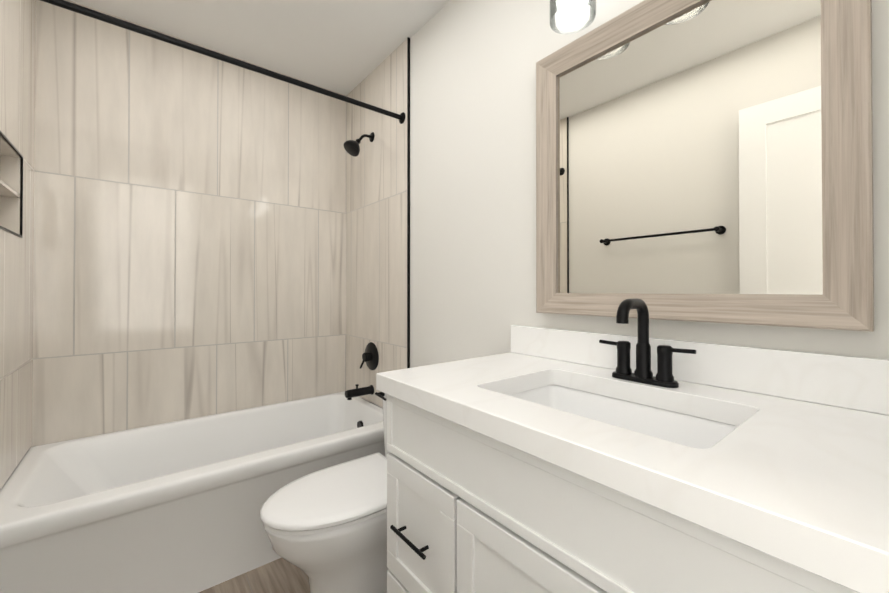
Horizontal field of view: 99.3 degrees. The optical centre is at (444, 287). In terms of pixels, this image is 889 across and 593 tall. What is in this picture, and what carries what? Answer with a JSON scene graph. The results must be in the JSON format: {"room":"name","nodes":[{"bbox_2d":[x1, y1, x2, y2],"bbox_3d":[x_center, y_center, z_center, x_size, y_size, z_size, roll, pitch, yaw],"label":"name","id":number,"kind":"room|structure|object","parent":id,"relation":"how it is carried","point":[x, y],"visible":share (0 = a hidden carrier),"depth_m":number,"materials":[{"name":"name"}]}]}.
{"room":"bathroom","nodes":[
{"label":"bathroom","id":0,"kind":"room"},
{"bbox_2d":[30,0,346,447],"bbox_3d":[-1.304,-0.104,2.218,1.724,2.500,0.100,0,-1,-39],"label":"wall","id":1,"kind":"structure","parent":0,"point":[189,234],"depth_m":2.03,"materials":[{"name":"tile"}]},
{"bbox_2d":[0,0,35,489],"bbox_3d":[-1.657,-0.328,1.371,0.112,2.066,0.780,0,-1,-39],"label":"wall tiles","id":2,"kind":"structure","parent":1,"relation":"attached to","point":[17,65],"depth_m":1.50,"materials":[{"name":"beige tile"}]},
{"bbox_2d":[0,131,22,237],"bbox_3d":[-1.612,-0.368,1.404,0.007,0.331,0.331,0,-1,-39],"label":"trim","id":3,"kind":"structure","parent":2,"relation":"attached to","point":[21,189],"depth_m":1.53,"materials":[{"name":"black"}]},
{"bbox_2d":[199,558,309,592],"bbox_3d":[-0.427,1.187,1.117,1.724,0.100,2.900,0,-1,-39],"label":"floor","id":4,"kind":"structure","parent":0,"point":[280,575],"depth_m":1.47,"materials":[{"name":"brown wood"}]},
{"bbox_2d":[0,391,384,592],"bbox_3d":[-1.018,0.928,1.853,1.518,0.430,0.809,0,-1,-39],"label":"bathtub","id":5,"kind":"object","parent":4,"relation":"on","point":[173,507],"visible":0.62,"depth_m":1.48,"materials":[{"name":"white ceramic"}]},
{"bbox_2d":[260,392,390,592],"bbox_3d":[-0.255,0.765,1.451,0.829,0.749,0.458,0,-1,-39],"label":"toilet","id":6,"kind":"object","parent":4,"relation":"on","point":[326,530],"visible":0.46,"depth_m":1.25,"materials":[{"name":"white ceramic"}]},
{"bbox_2d":[376,325,888,592],"bbox_3d":[0.369,0.638,0.857,0.609,0.995,1.074,0,-1,-39],"label":"bathroom vanity","id":7,"kind":"object","parent":4,"relation":"on","point":[542,460],"visible":0.98,"depth_m":0.70,"materials":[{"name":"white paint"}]},
{"bbox_2d":[509,385,737,448],"bbox_3d":[0.359,0.371,0.860,0.354,0.151,0.524,0,-1,-39],"label":"sink","id":8,"kind":"object","parent":7,"relation":"in","point":[694,429],"depth_m":0.96,"materials":[{"name":"white ceramic"}]},
{"bbox_2d":[599,298,695,387],"bbox_3d":[0.482,0.137,0.961,0.150,0.218,0.240,0,-1,-39],"label":"faucet","id":9,"kind":"object","parent":7,"relation":"on","point":[643,373],"visible":1,"depth_m":0.98,"materials":[{"name":"black metal"}]},
{"bbox_2d":[70,0,449,95],"bbox_3d":[-0.427,-1.413,1.137,1.724,0.100,2.900,0,-1,-39],"label":"ceiling","id":10,"kind":"structure","parent":0,"point":[346,47],"depth_m":1.97,"materials":[{"name":"white paint"}]},
{"bbox_2d":[359,0,888,407],"bbox_3d":[0.206,-0.109,1.636,0.100,2.500,2.700,0,-1,-39],"label":"wall","id":11,"kind":"structure","parent":0,"point":[472,178],"depth_m":1.56,"materials":[{"name":"white paint"}]},
{"bbox_2d":[346,39,406,406],"bbox_3d":[-0.440,-0.320,2.350,0.012,2.066,0.780,0,-1,-39],"label":"wall tiles","id":12,"kind":"structure","parent":11,"relation":"attached to","point":[376,241],"depth_m":2.30,"materials":[{"name":"beige tile"}]},
{"bbox_2d":[40,0,404,123],"bbox_3d":[-0.816,-0.939,1.616,1.499,0.060,0.060,0,-1,-39],"label":"shower curtain rod","id":13,"kind":"object","parent":12,"relation":"attached to","point":[85,11],"visible":1,"depth_m":1.50,"materials":[{"name":"black metal"}]},
{"bbox_2d":[344,132,374,156],"bbox_3d":[-0.523,-0.882,2.301,0.184,0.173,0.104,0,-1,-39],"label":"shower head","id":14,"kind":"object","parent":12,"relation":"attached to","point":[351,147],"visible":1,"depth_m":2.27},
{"bbox_2d":[345,384,373,399],"bbox_3d":[-0.518,0.626,2.293,0.172,0.084,0.060,0,-1,-39],"label":"tub spout","id":15,"kind":"object","parent":12,"relation":"attached to","point":[352,393],"visible":1,"depth_m":2.28,"materials":[{"name":"black metal"}]},
{"bbox_2d":[360,342,378,369],"bbox_3d":[-0.473,0.426,2.331,0.056,0.172,0.172,0,-1,-39],"label":"shower valve","id":16,"kind":"object","parent":12,"relation":"attached to","point":[370,356],"visible":1,"depth_m":2.32,"materials":[{"name":"black metal"}]},
{"bbox_2d":[407,37,409,367],"bbox_3d":[-0.194,-0.323,2.043,0.014,2.066,0.007,0,-1,-39],"label":"trim","id":17,"kind":"structure","parent":11,"relation":"attached to","point":[408,202],"depth_m":2.04,"materials":[{"name":"black metal"}]},
{"bbox_2d":[550,0,595,33],"bbox_3d":[0.548,-0.969,0.987,0.184,0.310,0.586,0,-1,-39],"label":"sconce","id":18,"kind":"object","parent":11,"relation":"attached to","point":[566,8],"visible":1,"depth_m":1.15,"materials":[{"name":"clear"}]},
{"bbox_2d":[536,0,873,331],"bbox_3d":[0.588,-0.358,1.046,0.042,0.890,0.790,0,-1,-39],"label":"mirror","id":19,"kind":"object","parent":11,"relation":"attached to","point":[710,161],"visible":1,"depth_m":0.95,"materials":[{"name":"brown wood"}]}
]}

